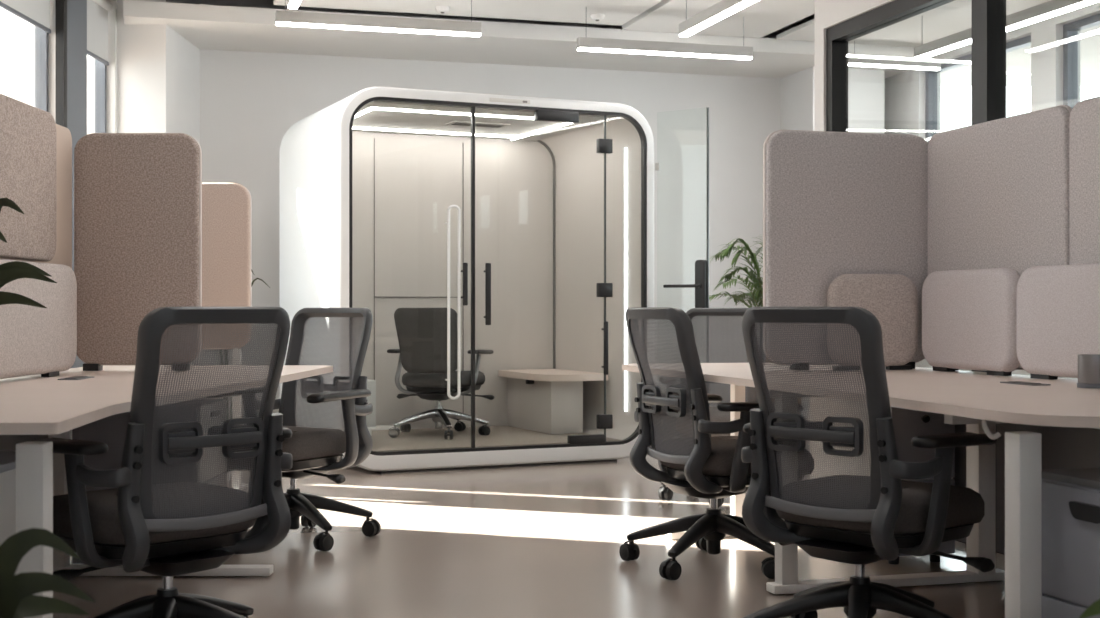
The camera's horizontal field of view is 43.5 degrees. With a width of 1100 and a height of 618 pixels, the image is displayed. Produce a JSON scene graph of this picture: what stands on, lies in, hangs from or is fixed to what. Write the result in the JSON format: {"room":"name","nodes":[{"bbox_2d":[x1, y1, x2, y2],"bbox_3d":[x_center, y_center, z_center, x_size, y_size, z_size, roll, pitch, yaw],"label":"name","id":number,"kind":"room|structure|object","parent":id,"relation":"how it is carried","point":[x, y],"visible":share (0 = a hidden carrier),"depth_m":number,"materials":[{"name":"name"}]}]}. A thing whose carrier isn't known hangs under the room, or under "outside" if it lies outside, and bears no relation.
{"room":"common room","nodes":[
{"label":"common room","id":0,"kind":"room"},
{"bbox_2d":[48,0,116,132],"bbox_3d":[-3.060,-0.721,3.750,0.120,3.400,15.500,0,0,0],"label":"wall","id":1,"kind":"structure","parent":0,"point":[111,69],"depth_m":9.52,"materials":[{"name":"white paint"}]},
{"bbox_2d":[0,0,50,33],"bbox_3d":[-3.045,-1.893,7.685,0.059,0.435,1.450,0,0,0],"label":"roller blind","id":2,"kind":"object","parent":1,"relation":"attached to","point":[35,12],"visible":1,"depth_m":8.12,"materials":[{"name":"grey fabric"}]},
{"bbox_2d":[35,26,47,111],"bbox_3d":[-3.095,-0.996,7.685,0.070,2.250,1.470,0,0,0],"label":"window","id":3,"kind":"structure","parent":1,"relation":"in","point":[41,37],"depth_m":8.38,"materials":[{"name":"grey glass"}]},
{"bbox_2d":[55,0,66,127],"bbox_3d":[-2.985,-0.721,8.430,0.050,3.400,0.060,0,0,0],"label":"trim","id":4,"kind":"structure","parent":1,"relation":"attached to","point":[60,5],"depth_m":8.40,"materials":[{"name":"grey metal"}]},
{"bbox_2d":[67,0,86,367],"bbox_3d":[-2.985,-0.721,8.655,0.030,3.400,0.390,0,0,0],"label":"trim","id":5,"kind":"structure","parent":1,"relation":"attached to","point":[76,9],"depth_m":8.65,"materials":[{"name":"grey metal"}]},
{"bbox_2d":[87,0,111,64],"bbox_3d":[-3.045,-1.893,9.190,0.059,0.435,0.640,0,0,0],"label":"roller blind","id":6,"kind":"object","parent":1,"relation":"attached to","point":[97,10],"visible":0.66,"depth_m":9.29,"materials":[{"name":"grey fabric"}]},
{"bbox_2d":[95,59,105,132],"bbox_3d":[-3.095,-0.996,9.190,0.070,2.250,0.660,0,0,0],"label":"window","id":7,"kind":"structure","parent":1,"relation":"in","point":[100,68],"depth_m":9.48,"materials":[{"name":"grey glass"}]},
{"bbox_2d":[117,0,198,364],"bbox_3d":[-2.830,-0.721,10.080,0.340,3.400,1.040,0,0,0],"label":"wall","id":8,"kind":"structure","parent":0,"point":[158,68],"depth_m":9.56,"materials":[{"name":"white paint"}]},
{"bbox_2d":[0,0,793,424],"bbox_3d":[-1.226,-0.721,10.988,8.700,3.400,0.201,0,0,-16],"label":"wall","id":9,"kind":"structure","parent":0,"point":[248,101],"depth_m":11.17,"materials":[{"name":"white paint"}]},
{"bbox_2d":[123,0,937,78],"bbox_3d":[-0.040,-2.026,10.662,6.200,0.110,1.080,0,0,-16],"label":"ceiling","id":10,"kind":"structure","parent":9,"relation":"attached to","point":[207,27],"depth_m":10.32,"materials":[{"name":"white paint"}]},
{"bbox_2d":[273,0,662,25],"bbox_3d":[1.187,-2.096,3.227,2.500,0.050,13.550,0,0,-16],"label":"ceiling panel","id":11,"kind":"object","parent":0,"point":[616,12],"visible":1,"depth_m":9.45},
{"bbox_2d":[288,0,300,8],"bbox_3d":[-0.693,-1.921,5.266,0.064,0.300,6.000,0,0,-16],"label":"pendant light","id":12,"kind":"object","parent":11,"relation":"hanging from","point":[292,4],"visible":1,"depth_m":8.03,"materials":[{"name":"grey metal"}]},
{"bbox_2d":[275,0,481,36],"bbox_3d":[-1.080,-1.921,8.780,1.310,0.300,0.061,0,0,-16],"label":"pendant light","id":13,"kind":"object","parent":11,"relation":"hanging from","point":[282,18],"visible":1,"depth_m":8.75,"materials":[{"name":"grey metal"}]},
{"bbox_2d":[276,22,480,36],"bbox_3d":[-1.080,-1.778,8.780,1.302,0.014,0.054,0,0,-16],"label":"diffuser","id":14,"kind":"object","parent":13,"relation":"attached to","point":[366,26],"depth_m":8.78,"materials":[{"name":"white plastic"}]},
{"bbox_2d":[435,5,449,12],"bbox_3d":[-0.737,-2.050,9.463,0.100,0.042,0.100,0,0,-16],"label":"smoke detector","id":15,"kind":"object","parent":11,"relation":"attached to","point":[442,9],"visible":1,"depth_m":9.43,"materials":[{"name":"white plastic"}]},
{"bbox_2d":[590,13,604,20],"bbox_3d":[0.334,-2.050,9.719,0.100,0.042,0.100,0,0,-16],"label":"smoke detector","id":16,"kind":"object","parent":11,"relation":"attached to","point":[597,16],"visible":1,"depth_m":9.69,"materials":[{"name":"white plastic"}]},
{"bbox_2d":[577,17,752,59],"bbox_3d":[0.810,-1.921,9.618,1.290,0.300,0.061,0,0,-16],"label":"pendant light","id":17,"kind":"object","parent":11,"relation":"hanging from","point":[743,52],"visible":1,"depth_m":9.59,"materials":[{"name":"grey metal"}]},
{"bbox_2d":[577,48,751,59],"bbox_3d":[0.810,-1.778,9.618,1.282,0.014,0.054,0,0,-16],"label":"diffuser","id":18,"kind":"object","parent":17,"relation":"attached to","point":[686,52],"depth_m":9.63,"materials":[{"name":"white plastic"}]},
{"bbox_2d":[53,442,1004,617],"bbox_3d":[1.500,1.079,4.500,21.000,0.200,21.000,0,0,0],"label":"floor","id":19,"kind":"structure","parent":0,"point":[544,541],"depth_m":5.28,"materials":[{"name":"concrete"}]},
{"bbox_2d":[0,451,15,574],"bbox_3d":[-1.490,0.670,3.241,0.448,0.618,0.546,0,0,0],"label":"drawer pedestal","id":20,"kind":"object","parent":19,"relation":"on","point":[7,458],"visible":0.17,"depth_m":3.24,"materials":[{"name":"white"}]},
{"bbox_2d":[0,528,94,617],"bbox_3d":[-0.940,0.663,2.205,0.485,0.632,0.386,0,0,0],"label":"floor plant","id":21,"kind":"object","parent":19,"relation":"on","point":[17,599],"visible":1,"depth_m":2.19,"materials":[{"name":"green plant"}]},
{"bbox_2d":[72,399,226,564],"bbox_3d":[-1.527,0.669,5.320,0.486,0.620,0.420,0,0,0],"label":"drawer pedestal","id":22,"kind":"object","parent":19,"relation":"on","point":[110,430],"visible":0.02,"depth_m":5.11,"materials":[{"name":"grey metal"}]},
{"bbox_2d":[23,307,292,617],"bbox_3d":[-1.046,0.486,3.788,0.674,0.985,0.687,0,0,43],"label":"office chair","id":23,"kind":"object","parent":19,"relation":"on","point":[169,529],"visible":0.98,"depth_m":3.60,"materials":[{"name":"grey fabric"}]},
{"bbox_2d":[0,365,332,617],"bbox_3d":[-1.420,0.609,4.380,1.019,0.740,2.960,0,0,0],"label":"desk","id":24,"kind":"object","parent":19,"relation":"on","point":[34,407],"visible":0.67,"depth_m":3.57,"materials":[{"name":"laminate"}]},
{"bbox_2d":[0,198,56,307],"bbox_3d":[-1.565,-0.037,3.792,0.381,0.548,0.385,0,0,0],"label":"potted plant","id":25,"kind":"object","parent":24,"relation":"on","point":[9,271],"visible":1,"depth_m":3.86,"materials":[{"name":"green plant"}]},
{"bbox_2d":[0,93,71,268],"bbox_3d":[-1.826,-0.236,4.449,0.058,0.946,1.698,0,0,0],"label":"screen","id":26,"kind":"object","parent":24,"relation":"on","point":[36,151],"visible":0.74,"depth_m":4.81,"materials":[{"name":"beige fabric"}]},
{"bbox_2d":[0,259,76,378],"bbox_3d":[-1.762,0.038,4.543,0.055,0.398,1.085,0,0,0],"label":"screen","id":27,"kind":"object","parent":24,"relation":"on","point":[34,340],"visible":0.99,"depth_m":4.71,"materials":[{"name":"beige fabric"}]},
{"bbox_2d":[58,376,93,379],"bbox_3d":[-1.620,0.236,4.720,0.070,0.006,0.180,0,0,0],"label":"flap","id":28,"kind":"object","parent":24,"relation":"on","point":[75,377],"visible":1,"depth_m":4.69,"materials":[{"name":"grey metal"}]},
{"bbox_2d":[74,133,201,370],"bbox_3d":[-1.593,-0.221,5.327,0.487,0.918,0.055,0,0,0],"label":"screen","id":29,"kind":"object","parent":24,"relation":"on","point":[138,196],"visible":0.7,"depth_m":5.30,"materials":[{"name":"beige fabric"}]},
{"bbox_2d":[202,182,250,486],"bbox_3d":[-1.815,0.149,7.405,0.418,1.659,0.370,0,0,0],"label":"screen","id":30,"kind":"object","parent":19,"relation":"on","point":[226,206],"visible":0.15,"depth_m":7.38,"materials":[{"name":"beige fabric"}]},
{"bbox_2d":[220,269,268,475],"bbox_3d":[-1.830,0.352,7.950,0.441,1.253,0.200,0,0,0],"label":"potted plant","id":31,"kind":"object","parent":19,"relation":"on","point":[251,269],"visible":0.09,"depth_m":7.95,"materials":[{"name":"green plant"}]},
{"bbox_2d":[214,308,380,550],"bbox_3d":[-1.108,0.486,5.856,0.687,0.985,0.674,0,0,33],"label":"office chair","id":32,"kind":"object","parent":19,"relation":"on","point":[315,451],"visible":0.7,"depth_m":5.92,"materials":[{"name":"grey fabric"}]},
{"bbox_2d":[280,87,708,473],"bbox_3d":[-0.421,-0.171,9.066,2.308,2.300,1.867,0,0,-25],"label":"booth","id":33,"kind":"object","parent":19,"relation":"on","point":[530,219],"visible":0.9,"depth_m":9.55,"materials":[{"name":"white plastic"}]},
{"bbox_2d":[366,379,375,434],"bbox_3d":[-1.369,0.661,9.319,0.295,0.370,0.376,0,0,-25],"label":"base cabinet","id":34,"kind":"object","parent":33,"relation":"on","point":[371,384],"visible":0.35,"depth_m":9.20,"materials":[{"name":"white"}]},
{"bbox_2d":[387,308,494,439],"bbox_3d":[-0.730,0.418,9.271,0.686,0.855,0.674,0,0,16],"label":"office chair","id":35,"kind":"object","parent":33,"relation":"on","point":[421,332],"visible":0.99,"depth_m":9.08,"materials":[{"name":"grey fabric"}]},
{"bbox_2d":[445,121,509,127],"bbox_3d":[-0.480,-1.230,9.185,0.400,0.008,0.160,0,0,-25],"label":"vent","id":36,"kind":"object","parent":33,"relation":"attached to","point":[448,124],"depth_m":9.17,"materials":[{"name":"grey metal"}]},
{"bbox_2d":[498,369,607,433],"bbox_3d":[0.007,0.643,9.689,0.465,0.405,0.870,0,0,-25],"label":"table","id":37,"kind":"object","parent":33,"relation":"on","point":[550,401],"visible":0.98,"depth_m":9.42,"materials":[{"name":"beige wood"}]},
{"bbox_2d":[658,308,771,507],"bbox_3d":[0.886,0.486,7.089,0.687,0.985,0.674,0,0,8],"label":"office chair","id":38,"kind":"object","parent":19,"relation":"on","point":[707,353],"visible":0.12,"depth_m":7.34,"materials":[{"name":"grey fabric"}]},
{"bbox_2d":[619,307,813,579],"bbox_3d":[0.642,0.486,5.264,0.674,0.985,0.687,0,0,-24],"label":"office chair","id":39,"kind":"object","parent":19,"relation":"on","point":[698,464],"visible":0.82,"depth_m":5.11,"materials":[{"name":"grey fabric"}]},
{"bbox_2d":[709,234,801,413],"bbox_3d":[1.542,0.225,9.711,1.014,1.508,0.841,0,0,8],"label":"potted palm","id":40,"kind":"object","parent":19,"relation":"on","point":[755,296],"visible":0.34,"depth_m":9.65,"materials":[{"name":"plant"}]},
{"bbox_2d":[622,363,1099,617],"bbox_3d":[1.232,0.609,4.628,1.120,0.740,3.219,0,0,-16],"label":"desk","id":41,"kind":"object","parent":19,"relation":"on","point":[1056,425],"visible":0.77,"depth_m":4.37,"materials":[{"name":"laminate"}]},
{"bbox_2d":[763,130,927,368],"bbox_3d":[1.179,-0.230,5.441,0.723,0.934,0.050,0,0,-16],"label":"screen","id":42,"kind":"object","parent":41,"relation":"on","point":[835,204],"visible":0.56,"depth_m":5.40,"materials":[{"name":"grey fabric"}]},
{"bbox_2d":[827,274,917,369],"bbox_3d":[1.260,0.051,5.391,0.385,0.374,0.060,0,0,-16],"label":"screen","id":43,"kind":"object","parent":41,"relation":"on","point":[892,298],"visible":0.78,"depth_m":5.38,"materials":[{"name":"beige fabric"}]},
{"bbox_2d":[922,268,1019,375],"bbox_3d":[1.560,0.046,5.118,0.070,0.384,0.600,0,0,-16],"label":"screen","id":44,"kind":"object","parent":41,"relation":"on","point":[969,316],"visible":0.86,"depth_m":5.06,"materials":[{"name":"fabric"}]},
{"bbox_2d":[928,105,1071,369],"bbox_3d":[1.640,-0.230,5.082,0.045,0.934,0.883,0,0,-16],"label":"screen","id":45,"kind":"object","parent":41,"relation":"on","point":[998,189],"visible":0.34,"depth_m":5.01,"materials":[{"name":"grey fabric"}]},
{"bbox_2d":[1000,381,1050,385],"bbox_3d":[1.510,0.236,4.386,0.070,0.006,0.180,0,0,-16],"label":"flap","id":46,"kind":"object","parent":41,"relation":"on","point":[1009,382],"visible":1,"depth_m":4.35,"materials":[{"name":"grey metal"}]},
{"bbox_2d":[1016,263,1099,379],"bbox_3d":[1.732,0.046,4.517,0.070,0.384,0.620,0,0,-16],"label":"screen","id":47,"kind":"object","parent":41,"relation":"on","point":[1058,306],"visible":0.99,"depth_m":4.57,"materials":[{"name":"fabric"}]},
{"bbox_2d":[1069,96,1099,264],"bbox_3d":[1.887,-0.230,4.221,0.045,0.934,0.903,0,0,-16],"label":"screen","id":48,"kind":"object","parent":41,"relation":"on","point":[1084,120],"visible":0.45,"depth_m":4.55,"materials":[{"name":"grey fabric"}]},
{"bbox_2d":[1077,354,1099,387],"bbox_3d":[1.645,0.189,4.186,0.088,0.100,0.088,0,0,-16],"label":"pen cup","id":49,"kind":"object","parent":41,"relation":"on","point":[1088,364],"visible":1,"depth_m":4.15,"materials":[{"name":"silver metal"}]},
{"bbox_2d":[741,307,996,617],"bbox_3d":[0.903,0.486,3.939,0.674,0.985,0.687,0,0,-43],"label":"office chair","id":50,"kind":"object","parent":19,"relation":"on","point":[861,519],"visible":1,"depth_m":3.78,"materials":[{"name":"grey fabric"}]},
{"bbox_2d":[810,399,954,563],"bbox_3d":[1.338,0.669,5.584,0.280,0.620,0.702,0,0,-16],"label":"drawer pedestal","id":51,"kind":"object","parent":19,"relation":"on","point":[908,424],"visible":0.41,"depth_m":5.27,"materials":[{"name":"grey metal"}]},
{"bbox_2d":[1042,468,1099,617],"bbox_3d":[1.430,0.682,3.149,0.472,0.593,0.462,0,0,-16],"label":"drawer pedestal","id":52,"kind":"object","parent":19,"relation":"on","point":[1070,497],"visible":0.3,"depth_m":3.17,"materials":[{"name":"grey metal"}]},
{"bbox_2d":[1079,599,1099,617],"bbox_3d":[0.950,0.706,2.119,0.474,0.546,0.296,0,0,-16],"label":"floor plant","id":53,"kind":"object","parent":19,"relation":"on","point":[1093,609],"visible":1,"depth_m":2.21,"materials":[{"name":"green plant"}]},
{"bbox_2d":[622,0,814,37],"bbox_3d":[2.958,-2.096,3.813,1.110,0.050,13.700,0,0,-16],"label":"ceiling panel","id":54,"kind":"object","parent":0,"point":[762,18],"visible":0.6,"depth_m":9.84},
{"bbox_2d":[777,18,814,40],"bbox_3d":[2.214,-2.096,9.946,0.560,0.050,1.500,0,0,-16],"label":"ceiling","id":55,"kind":"structure","parent":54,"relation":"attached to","point":[805,31],"depth_m":10.37,"materials":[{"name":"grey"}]},
{"bbox_2d":[679,0,758,36],"bbox_3d":[1.693,-1.921,6.106,0.064,0.300,6.000,0,0,-16],"label":"pendant light","id":56,"kind":"object","parent":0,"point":[722,9],"visible":1,"depth_m":8.48,"materials":[{"name":"grey metal"}]},
{"bbox_2d":[781,67,883,417],"bbox_3d":[2.369,-0.496,11.602,0.650,2.950,0.600,0,0,-16],"label":"wall","id":57,"kind":"structure","parent":0,"point":[865,87],"depth_m":11.37,"materials":[{"name":"white paint"}]},
{"bbox_2d":[815,0,1005,554],"bbox_3d":[2.841,-0.721,2.063,0.120,3.400,10.400,0,0,-16],"label":"window frame","id":58,"kind":"structure","parent":0,"point":[837,22],"depth_m":6.50,"materials":[{"name":"black metal"}]},
{"bbox_2d":[788,21,1099,85],"bbox_3d":[4.000,-2.521,4.500,16.000,0.200,21.000,0,0,0],"label":"ceiling","id":59,"kind":"structure","parent":0,"point":[1018,62],"depth_m":13.83,"materials":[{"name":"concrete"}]},
{"bbox_2d":[799,14,814,20],"bbox_3d":[-0.066,-2.246,10.020,5.002,0.050,0.101,0,0,-16],"label":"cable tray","id":60,"kind":"object","parent":59,"relation":"hanging from","point":[810,17],"visible":0.04,"depth_m":10.57,"materials":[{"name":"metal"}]},
{"bbox_2d":[848,0,1050,46],"bbox_3d":[4.574,-2.096,4.276,0.850,0.050,13.700,0,0,-16],"label":"ceiling","id":61,"kind":"structure","parent":0,"point":[953,17],"depth_m":10.08,"materials":[{"name":"white paint"}]},
{"bbox_2d":[848,41,940,70],"bbox_3d":[2.679,-1.976,10.755,0.800,0.190,0.060,0,0,-16],"label":"pendant light","id":62,"kind":"object","parent":61,"relation":"hanging from","point":[863,60],"visible":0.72,"depth_m":10.72,"materials":[{"name":"grey metal"}]},
{"bbox_2d":[848,63,939,70],"bbox_3d":[2.679,-1.888,10.755,0.792,0.014,0.054,0,0,-16],"label":"diffuser","id":63,"kind":"object","parent":62,"relation":"attached to","point":[919,66],"depth_m":10.75,"materials":[{"name":"white plastic"}]},
{"bbox_2d":[914,28,971,59],"bbox_3d":[2.711,-1.804,9.449,0.062,0.102,0.710,0,0,-16],"label":"pendant light","id":64,"kind":"object","parent":61,"relation":"hanging from","point":[964,37],"depth_m":9.42,"materials":[{"name":"grey metal"}]},
{"bbox_2d":[884,2,1099,378],"bbox_3d":[4.926,-0.721,4.950,0.202,3.400,14.800,0,0,-16],"label":"wall","id":65,"kind":"structure","parent":0,"point":[904,93],"depth_m":9.85,"materials":[{"name":"white paint"}]},
{"bbox_2d":[925,35,1030,142],"bbox_3d":[3.314,-0.946,10.573,0.080,2.050,1.500,0,0,-16],"label":"window","id":66,"kind":"structure","parent":65,"relation":"in","point":[930,75],"depth_m":11.24,"materials":[{"name":"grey glass"}]},
{"bbox_2d":[1063,13,1099,108],"bbox_3d":[3.938,-0.946,8.396,0.081,2.050,2.470,0,0,-16],"label":"window","id":67,"kind":"structure","parent":65,"relation":"in","point":[1070,30],"depth_m":9.53,"materials":[{"name":"clear glass"}]},
{"bbox_2d":[1006,0,1099,31],"bbox_3d":[3.039,-1.804,8.304,0.062,0.102,0.894,0,0,-16],"label":"pendant light","id":68,"kind":"object","parent":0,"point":[1036,13],"depth_m":8.38,"materials":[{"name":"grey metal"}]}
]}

